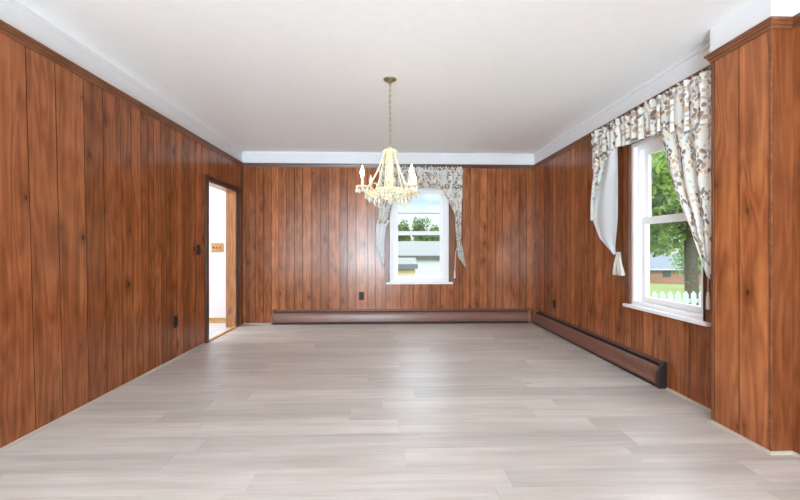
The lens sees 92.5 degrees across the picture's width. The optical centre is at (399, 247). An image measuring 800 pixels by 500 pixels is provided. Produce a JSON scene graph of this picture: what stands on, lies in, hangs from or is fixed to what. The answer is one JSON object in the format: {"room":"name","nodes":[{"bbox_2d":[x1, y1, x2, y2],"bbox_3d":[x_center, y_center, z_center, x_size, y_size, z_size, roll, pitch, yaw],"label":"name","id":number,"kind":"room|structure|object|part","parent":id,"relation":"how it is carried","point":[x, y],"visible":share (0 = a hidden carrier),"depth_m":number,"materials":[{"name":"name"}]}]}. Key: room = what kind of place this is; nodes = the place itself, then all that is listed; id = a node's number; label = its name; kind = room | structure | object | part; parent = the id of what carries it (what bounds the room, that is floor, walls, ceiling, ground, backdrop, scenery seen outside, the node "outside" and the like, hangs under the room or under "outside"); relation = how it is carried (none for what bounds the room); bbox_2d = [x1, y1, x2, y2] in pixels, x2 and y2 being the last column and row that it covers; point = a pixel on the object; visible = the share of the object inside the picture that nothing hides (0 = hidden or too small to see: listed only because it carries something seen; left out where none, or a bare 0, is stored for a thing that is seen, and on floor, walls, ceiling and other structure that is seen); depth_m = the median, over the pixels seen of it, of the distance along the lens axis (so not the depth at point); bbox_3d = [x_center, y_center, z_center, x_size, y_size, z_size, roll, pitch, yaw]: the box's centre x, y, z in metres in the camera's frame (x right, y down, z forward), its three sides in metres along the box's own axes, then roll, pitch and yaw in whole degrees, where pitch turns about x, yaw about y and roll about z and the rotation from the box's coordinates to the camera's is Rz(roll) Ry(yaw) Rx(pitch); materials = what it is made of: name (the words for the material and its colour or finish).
{"room":"dining room","nodes":[
{"label":"dining room","id":0,"kind":"room"},
{"bbox_2d":[0,32,241,447],"bbox_3d":[-2.163,-0.142,0.123,0.130,2.484,10.789,0,0,-2],"label":"wall","id":1,"kind":"structure","parent":0,"point":[102,201],"depth_m":2.66,"materials":[{"name":"brown wood"}]},
{"bbox_2d":[0,343,205,451],"bbox_3d":[-2.074,1.092,-0.441,0.016,0.016,9.655,0,0,-2],"label":"baseboard","id":2,"kind":"structure","parent":1,"relation":"attached to","point":[13,443],"depth_m":2.64,"materials":[{"name":"beige wood"}]},
{"bbox_2d":[0,0,242,161],"bbox_3d":[-2.090,-1.300,0.127,0.023,0.168,10.792,0,0,-2],"label":"trim","id":3,"kind":"structure","parent":1,"relation":"attached to","point":[14,13],"depth_m":2.75,"materials":[{"name":"white paint"}]},
{"bbox_2d":[0,19,242,165],"bbox_3d":[-2.085,-1.194,0.127,0.033,0.052,10.792,0,0,-2],"label":"trim","id":4,"kind":"structure","parent":1,"relation":"attached to","point":[10,31],"depth_m":2.72,"materials":[{"name":"brown wood"}]},
{"bbox_2d":[173,315,177,327],"bbox_3d":[-2.215,0.728,3.782,0.009,0.115,0.072,0,0,-2],"label":"wall outlet","id":5,"kind":"object","parent":1,"relation":"attached to","point":[175,318],"visible":1,"depth_m":3.77,"materials":[{"name":"black plastic"}]},
{"bbox_2d":[196,245,199,254],"bbox_3d":[-2.224,0.022,4.241,0.020,0.115,0.080,0,0,-2],"label":"light switch","id":6,"kind":"object","parent":1,"relation":"attached to","point":[197,246],"visible":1,"depth_m":4.22,"materials":[{"name":"black plastic"}]},
{"bbox_2d":[205,174,239,342],"bbox_3d":[-2.313,0.129,4.881,0.155,1.943,0.988,0,0,-2],"label":"door frame","id":7,"kind":"structure","parent":1,"relation":"in","point":[232,197],"depth_m":5.29,"materials":[{"name":"brown wood"}]},
{"bbox_3d":[-2.232,0.158,4.433,0.018,1.885,0.062,0,0,-2],"label":"casing","id":8,"kind":"part","parent":7,"relation":"part of","materials":[{"name":"brown wood"}]},
{"bbox_3d":[-2.245,-0.814,4.884,0.020,0.058,0.988,0,0,-2],"label":"head casing","id":9,"kind":"part","parent":7,"relation":"part of","materials":[{"name":"brown wood"}]},
{"bbox_3d":[-2.261,0.158,5.334,0.018,1.885,0.062,0,0,-2],"label":"casing","id":10,"kind":"part","parent":7,"relation":"part of","materials":[{"name":"brown wood"}]},
{"bbox_2d":[209,186,225,317],"bbox_3d":[-3.599,-0.142,5.634,2.377,2.484,0.100,0,0,-2],"label":"wall","id":11,"kind":"structure","parent":0,"point":[217,198],"depth_m":5.61,"materials":[{"name":"white paint"}]},
{"bbox_2d":[211,243,222,251],"bbox_3d":[-2.678,-0.005,5.602,0.173,0.130,0.026,0,0,-2],"label":"switch plate","id":12,"kind":"object","parent":11,"relation":"attached to","point":[215,247],"visible":1,"depth_m":5.60,"materials":[{"name":"brown wood"}]},
{"bbox_2d":[209,318,225,322],"bbox_3d":[-3.598,1.062,5.577,2.377,0.075,0.014,0,0,-2],"label":"baseboard","id":13,"kind":"structure","parent":11,"relation":"attached to","point":[211,320],"depth_m":5.60,"materials":[{"name":"brown wood"}]},
{"bbox_2d":[17,0,751,153],"bbox_3d":[0.034,-1.459,0.196,4.868,0.150,11.389,0,0,-2],"label":"ceiling","id":14,"kind":"structure","parent":0,"point":[472,76],"depth_m":2.83,"materials":[{"name":"white paint"}]},
{"bbox_2d":[355,77,420,207],"bbox_3d":[-0.086,-0.863,3.149,0.493,1.042,0.497,0,0,6],"label":"chandelier","id":15,"kind":"object","parent":14,"relation":"hanging from","point":[389,193],"visible":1,"depth_m":3.09,"materials":[{"name":"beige metal"}]},
{"bbox_3d":[-0.294,-0.595,2.978,0.033,0.097,0.033,0,0,-2],"label":"bulb","id":16,"kind":"part","parent":15,"relation":"part of","materials":[{"name":"beige"}]},
{"bbox_3d":[-0.195,-0.442,3.058,0.263,0.093,0.023,0,0,-39],"label":"arm","id":17,"kind":"part","parent":15,"relation":"part of","materials":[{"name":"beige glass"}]},
{"bbox_3d":[-0.190,-0.629,3.062,0.158,0.334,0.121,0,0,-2],"label":"bead chain","id":18,"kind":"part","parent":15,"relation":"part of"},
{"bbox_3d":[-0.155,-0.635,3.131,0.072,0.313,0.010,0,0,-4],"label":"bead chain","id":19,"kind":"part","parent":15,"relation":"part of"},
{"bbox_3d":[-0.151,-0.635,3.179,0.071,0.313,0.011,0,0,13],"label":"bead chain","id":20,"kind":"part","parent":15,"relation":"part of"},
{"bbox_3d":[-0.114,-0.635,3.081,0.028,0.313,0.068,0,0,-2],"label":"bead chain","id":21,"kind":"part","parent":15,"relation":"part of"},
{"bbox_3d":[-0.100,-0.436,2.985,0.338,0.055,0.055,0,0,-2],"label":"bead chain","id":22,"kind":"part","parent":15,"relation":"part of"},
{"bbox_3d":[-0.082,-0.799,3.149,0.127,0.066,0.122,0,0,-2],"label":"crown","id":23,"kind":"part","parent":15,"relation":"part of","materials":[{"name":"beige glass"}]},
{"bbox_3d":[-0.082,-1.082,3.149,0.015,0.551,0.015,0,0,43],"label":"chain","id":24,"kind":"part","parent":15,"relation":"part of","materials":[{"name":"gold metal"}]},
{"bbox_3d":[-0.082,-0.584,3.149,0.164,0.392,0.164,0,0,-2],"label":"stem","id":25,"kind":"part","parent":15,"relation":"part of","materials":[{"name":"beige glass"}]},
{"bbox_3d":[-0.064,-0.635,3.076,0.012,0.313,0.070,0,0,-4],"label":"bead chain","id":26,"kind":"part","parent":15,"relation":"part of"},
{"bbox_3d":[0.005,-0.629,3.041,0.123,0.334,0.156,0,0,-2],"label":"bead chain","id":27,"kind":"part","parent":15,"relation":"part of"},
{"bbox_3d":[0.009,-0.442,3.036,0.023,0.093,0.263,0,0,-39],"label":"arm","id":28,"kind":"part","parent":15,"relation":"part of","materials":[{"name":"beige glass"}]},
{"bbox_3d":[0.089,-0.595,2.937,0.033,0.097,0.033,0,0,-2],"label":"bulb","id":29,"kind":"part","parent":15,"relation":"part of","materials":[{"name":"beige"}]},
{"bbox_2d":[243,167,534,322],"bbox_3d":[-0.146,-0.142,5.652,4.268,2.484,0.130,0,0,-2],"label":"wall","id":30,"kind":"structure","parent":0,"point":[309,239],"depth_m":5.57,"materials":[{"name":"brown wood"}]},
{"bbox_2d":[242,166,242,323],"bbox_3d":[-2.268,-0.035,5.509,0.020,2.270,0.020,0,0,-2],"label":"trim","id":31,"kind":"structure","parent":30,"relation":"attached to","point":[242,166],"depth_m":5.50,"materials":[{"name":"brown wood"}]},
{"bbox_2d":[359,292,363,299],"bbox_3d":[-0.560,0.701,5.569,0.072,0.115,0.009,0,0,-2],"label":"wall outlet","id":32,"kind":"object","parent":30,"relation":"attached to","point":[361,294],"visible":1,"depth_m":5.57,"materials":[{"name":"black plastic"}]},
{"bbox_2d":[242,151,533,164],"bbox_3d":[-0.143,-1.300,5.579,4.274,0.168,0.023,0,0,-2],"label":"trim","id":33,"kind":"structure","parent":30,"relation":"attached to","point":[247,156],"depth_m":5.58,"materials":[{"name":"white paint"}]},
{"bbox_2d":[242,163,533,168],"bbox_3d":[-0.143,-1.194,5.574,4.274,0.052,0.033,0,0,-2],"label":"trim","id":34,"kind":"structure","parent":30,"relation":"attached to","point":[347,165],"depth_m":5.56,"materials":[{"name":"brown wood"}]},
{"bbox_2d":[271,308,529,324],"bbox_3d":[0.032,0.994,5.555,3.740,0.210,0.075,0,0,-2],"label":"baseboard heater","id":35,"kind":"object","parent":30,"relation":"attached to","point":[485,315],"visible":1,"depth_m":5.54,"materials":[{"name":"brown metal"}]},
{"bbox_3d":[0.031,0.986,5.588,3.684,0.188,0.009,0,0,-2],"label":"plate","id":36,"kind":"part","parent":35,"relation":"part of","materials":[{"name":"brown metal"}]},
{"bbox_2d":[384,187,454,283],"bbox_3d":[0.281,-0.238,5.659,1.035,1.533,0.205,0,0,-2],"label":"window","id":37,"kind":"structure","parent":30,"relation":"in","point":[446,231],"depth_m":5.62,"materials":[{"name":"white wood"}]},
{"bbox_3d":[-0.192,-0.210,5.580,0.085,1.420,0.020,0,0,-2],"label":"casing","id":38,"kind":"part","parent":37,"relation":"part of","materials":[{"name":"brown wood"}]},
{"bbox_3d":[0.279,-0.518,5.725,0.745,0.012,0.012,0,0,-2],"label":"storm rail","id":39,"kind":"part","parent":37,"relation":"part of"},
{"bbox_3d":[0.280,-0.523,5.700,0.745,0.676,0.028,0,0,-2],"label":"sash","id":40,"kind":"part","parent":37,"relation":"part of","materials":[{"name":"white plastic"}]},
{"bbox_3d":[0.281,0.112,5.670,0.745,0.719,0.028,0,0,-2],"label":"sash","id":41,"kind":"part","parent":37,"relation":"part of","materials":[{"name":"white plastic"}]},
{"bbox_3d":[0.285,0.514,5.581,0.972,0.028,0.049,0,0,-2],"label":"sill","id":42,"kind":"part","parent":37,"relation":"part of","materials":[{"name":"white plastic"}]},
{"bbox_3d":[0.758,-0.210,5.611,0.085,1.420,0.020,0,0,-2],"label":"casing","id":43,"kind":"part","parent":37,"relation":"part of","materials":[{"name":"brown wood"}]},
{"bbox_2d":[376,165,465,277],"bbox_3d":[0.305,-0.375,5.552,1.294,1.630,0.100,0,0,-2],"label":"floral curtain","id":44,"kind":"object","parent":30,"relation":"attached to","point":[449,181],"visible":0.82,"depth_m":5.54,"materials":[{"name":"fabric"}]},
{"bbox_3d":[0.296,-1.115,5.570,1.240,0.016,0.063,0,0,-2],"label":"curtain rod","id":45,"kind":"part","parent":44,"relation":"part of","materials":[{"name":"white fabric"}]},
{"bbox_2d":[533,168,534,307],"bbox_3d":[1.979,-0.140,5.647,0.024,2.060,0.024,0,0,-2],"label":"trim","id":46,"kind":"structure","parent":30,"relation":"attached to","point":[534,168],"depth_m":5.63,"materials":[{"name":"brown wood"}]},
{"bbox_2d":[0,322,799,499],"bbox_3d":[-1.210,1.160,0.210,6.795,0.120,10.900,0,0,-2],"label":"floor","id":47,"kind":"structure","parent":0,"point":[449,411],"depth_m":2.29,"materials":[{"name":"grey laminate"}]},
{"bbox_2d":[535,26,799,453],"bbox_3d":[2.227,-0.142,0.268,0.140,2.484,10.789,0,0,-2],"label":"wall","id":48,"kind":"structure","parent":0,"point":[574,267],"depth_m":3.82,"materials":[{"name":"brown wood"}]},
{"bbox_2d":[532,309,666,388],"bbox_3d":[1.996,0.994,4.271,0.075,0.210,2.595,0,0,-2],"label":"baseboard heater","id":49,"kind":"object","parent":48,"relation":"attached to","point":[652,370],"visible":1,"depth_m":3.66,"materials":[{"name":"brown metal"}]},
{"bbox_3d":[2.029,0.986,4.272,0.009,0.188,2.539,0,0,-2],"label":"plate","id":50,"kind":"part","parent":49,"relation":"part of","materials":[{"name":"brown metal"}]},
{"bbox_2d":[533,64,710,167],"bbox_3d":[2.029,-1.194,4.036,0.033,0.052,3.250,0,0,-2],"label":"trim","id":51,"kind":"structure","parent":48,"relation":"attached to","point":[583,139],"depth_m":4.15,"materials":[{"name":"brown wood"}]},
{"bbox_2d":[534,41,710,163],"bbox_3d":[2.034,-1.300,4.036,0.023,0.168,3.250,0,0,-2],"label":"trim","id":52,"kind":"structure","parent":48,"relation":"attached to","point":[693,62],"depth_m":3.32,"materials":[{"name":"white paint"}]},
{"bbox_2d":[590,66,710,309],"bbox_3d":[2.013,-0.388,3.187,0.114,1.596,1.494,0,0,-2],"label":"floral curtain","id":53,"kind":"object","parent":48,"relation":"attached to","point":[682,115],"visible":0.97,"depth_m":2.76,"materials":[{"name":"fabric"}]},
{"bbox_3d":[2.031,-1.112,3.194,0.078,0.016,1.452,0,0,-2],"label":"curtain rod","id":54,"kind":"part","parent":53,"relation":"part of","materials":[{"name":"white fabric"}]},
{"bbox_2d":[623,133,710,326],"bbox_3d":[2.134,-0.238,3.019,0.205,1.533,0.975,0,0,-2],"label":"window","id":55,"kind":"structure","parent":48,"relation":"in","point":[642,151],"depth_m":3.33,"materials":[{"name":"white wood"}]},
{"bbox_3d":[2.055,-0.210,3.462,0.020,1.420,0.085,0,0,-2],"label":"casing","id":56,"kind":"part","parent":55,"relation":"part of","materials":[{"name":"brown wood"}]},
{"bbox_3d":[2.175,-0.533,3.021,0.028,0.658,0.685,0,0,-2],"label":"sash","id":57,"kind":"part","parent":55,"relation":"part of","materials":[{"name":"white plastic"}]},
{"bbox_3d":[2.055,0.514,3.018,0.049,0.028,0.912,0,0,-2],"label":"sill","id":58,"kind":"part","parent":55,"relation":"part of","materials":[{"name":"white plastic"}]},
{"bbox_3d":[2.145,0.104,3.020,0.028,0.735,0.685,0,0,-2],"label":"sash","id":59,"kind":"part","parent":55,"relation":"part of","materials":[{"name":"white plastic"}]},
{"bbox_3d":[2.085,-0.210,2.573,0.020,1.420,0.085,0,0,-2],"label":"casing","id":60,"kind":"part","parent":55,"relation":"part of","materials":[{"name":"brown wood"}]},
{"bbox_2d":[666,387,799,457],"bbox_3d":[2.140,1.092,-1.065,0.146,0.016,8.130,0,0,-2],"label":"baseboard","id":61,"kind":"structure","parent":48,"relation":"attached to","point":[726,429],"depth_m":2.23,"materials":[{"name":"beige wood"}]},
{"bbox_2d":[703,13,799,62],"bbox_3d":[2.147,-1.194,-1.339,0.166,0.052,7.582,0,0,-2],"label":"trim","id":62,"kind":"structure","parent":48,"relation":"attached to","point":[773,22],"depth_m":2.11,"materials":[{"name":"brown wood"}]},
{"bbox_2d":[710,0,799,52],"bbox_3d":[2.159,-1.300,-1.351,0.142,0.168,7.558,0,0,-2],"label":"trim","id":63,"kind":"structure","parent":48,"relation":"attached to","point":[754,12],"depth_m":2.17,"materials":[{"name":"white paint"}]},
{"bbox_2d":[715,31,768,449],"bbox_3d":[2.049,-0.060,2.234,0.146,2.320,0.372,0,0,-2],"label":"wall","id":64,"kind":"structure","parent":0,"point":[741,75],"depth_m":2.21,"materials":[{"name":"brown wood"}]},
{"bbox_2d":[711,62,714,420],"bbox_3d":[1.974,-0.040,2.412,0.015,2.255,0.019,0,0,-2],"label":"trim","id":65,"kind":"structure","parent":64,"relation":"attached to","point":[713,63],"depth_m":2.40,"materials":[{"name":"brown wood"}]},
{"bbox_2d":[769,29,772,450],"bbox_3d":[1.983,-0.040,2.049,0.009,2.255,0.014,0,0,-2],"label":"trim","id":66,"kind":"structure","parent":64,"relation":"attached to","point":[770,30],"depth_m":2.04,"materials":[{"name":"brown wood"}]},
{"bbox_2d":[773,29,791,450],"bbox_3d":[2.042,-0.060,2.051,0.121,2.320,0.009,0,0,-2],"label":"wall panel","id":67,"kind":"object","parent":64,"relation":"attached to","point":[782,38],"depth_m":2.05,"materials":[{"name":"brown wood"}]},
{"label":"outside","id":68,"kind":"structure","parent":0,"visible":0},
{"bbox_2d":[650,283,700,298],"bbox_3d":[47.861,7.498,65.615,160.000,11.355,140.000,0,0,-2],"label":"lawn","id":69,"kind":"structure","parent":68,"point":[666,288],"depth_m":36.84,"materials":[{"name":"green plant"}]},
{"bbox_2d":[398,219,410,240],"bbox_3d":[0.048,0.805,38.930,2.981,7.603,2.531,0,0,-2],"label":"tree","id":70,"kind":"object","parent":69,"relation":"on","point":[405,226],"visible":0.16,"depth_m":38.40,"materials":[{"name":"green plant"}]},
{"bbox_2d":[398,258,417,275],"bbox_3d":[-1.581,2.079,20.909,4.860,3.077,3.340,0,0,-2],"label":"shed","id":71,"kind":"object","parent":69,"relation":"on","point":[406,266],"visible":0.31,"depth_m":19.52,"materials":[{"name":"beige"}]},
{"bbox_2d":[398,241,439,274],"bbox_3d":[2.911,2.003,33.064,20.300,5.146,8.400,0,0,-2],"label":"garage","id":72,"kind":"structure","parent":69,"relation":"on","point":[426,253],"depth_m":29.51,"materials":[{"name":"white"}]},
{"bbox_2d":[411,216,439,240],"bbox_3d":[2.699,0.563,44.092,3.722,8.457,3.841,0,0,-43],"label":"tree","id":73,"kind":"object","parent":69,"relation":"on","point":[419,226],"visible":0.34,"depth_m":43.60,"materials":[{"name":"green plant"}]},
{"bbox_2d":[415,269,439,275],"bbox_3d":[2.342,1.762,13.305,3.640,2.044,0.060,0,0,-2],"label":"vinyl fence","id":74,"kind":"object","parent":69,"relation":"on","point":[416,270],"visible":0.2,"depth_m":13.23,"materials":[{"name":"white paint"}]},
{"bbox_3d":[2.342,0.770,13.305,3.640,0.060,0.060,0,0,-2],"label":"rail","id":75,"kind":"part","parent":74,"relation":"part of","materials":[{"name":"white paint"}]},
{"bbox_2d":[650,225,672,256],"bbox_3d":[37.996,-0.625,58.663,10.828,12.760,7.784,0,0,-2],"label":"tree","id":76,"kind":"object","parent":69,"relation":"on","point":[654,238],"visible":0.08,"depth_m":57.52,"materials":[{"name":"green plant"}]},
{"bbox_2d":[650,150,698,305],"bbox_3d":[9.322,-1.206,13.337,4.640,6.865,4.525,0,0,-36],"label":"oak tree","id":77,"kind":"object","parent":69,"relation":"on","point":[663,202],"visible":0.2,"depth_m":12.91,"materials":[{"name":"green plant"}]},
{"bbox_3d":[9.322,-2.157,13.337,4.639,4.963,4.525,0,0,-36],"label":"crown","id":78,"kind":"part","parent":77,"relation":"part of","materials":[{"name":"green plant"}]},
{"bbox_2d":[650,254,700,284],"bbox_3d":[52.563,4.531,74.725,23.000,6.702,11.100,0,0,-2],"label":"brick house","id":79,"kind":"structure","parent":69,"relation":"on","point":[660,271],"depth_m":69.69,"materials":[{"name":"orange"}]},
{"bbox_2d":[652,291,700,305],"bbox_3d":[5.937,1.355,8.070,5.800,0.890,0.060,0,0,-2],"label":"picket fence","id":80,"kind":"object","parent":69,"relation":"on","point":[693,300],"visible":0.14,"depth_m":8.04,"materials":[{"name":"white paint"}]},
{"bbox_3d":[5.937,1.120,8.080,5.800,0.080,0.040,0,0,-2],"label":"rail","id":81,"kind":"part","parent":80,"relation":"part of","materials":[{"name":"white paint"}]},
{"bbox_2d":[655,231,700,275],"bbox_3d":[30.385,-0.842,38.269,6.866,10.340,7.510,0,0,-2],"label":"tree","id":82,"kind":"object","parent":69,"relation":"on","point":[681,264],"visible":0.02,"depth_m":38.63,"materials":[{"name":"green plant"}]},
{"bbox_2d":[658,155,699,290],"bbox_3d":[21.612,-2.253,30.125,7.606,11.732,6.617,0,0,-2],"label":"tree","id":83,"kind":"object","parent":69,"relation":"on","point":[660,155],"visible":0.02,"depth_m":29.68,"materials":[{"name":"green plant"}]}
]}

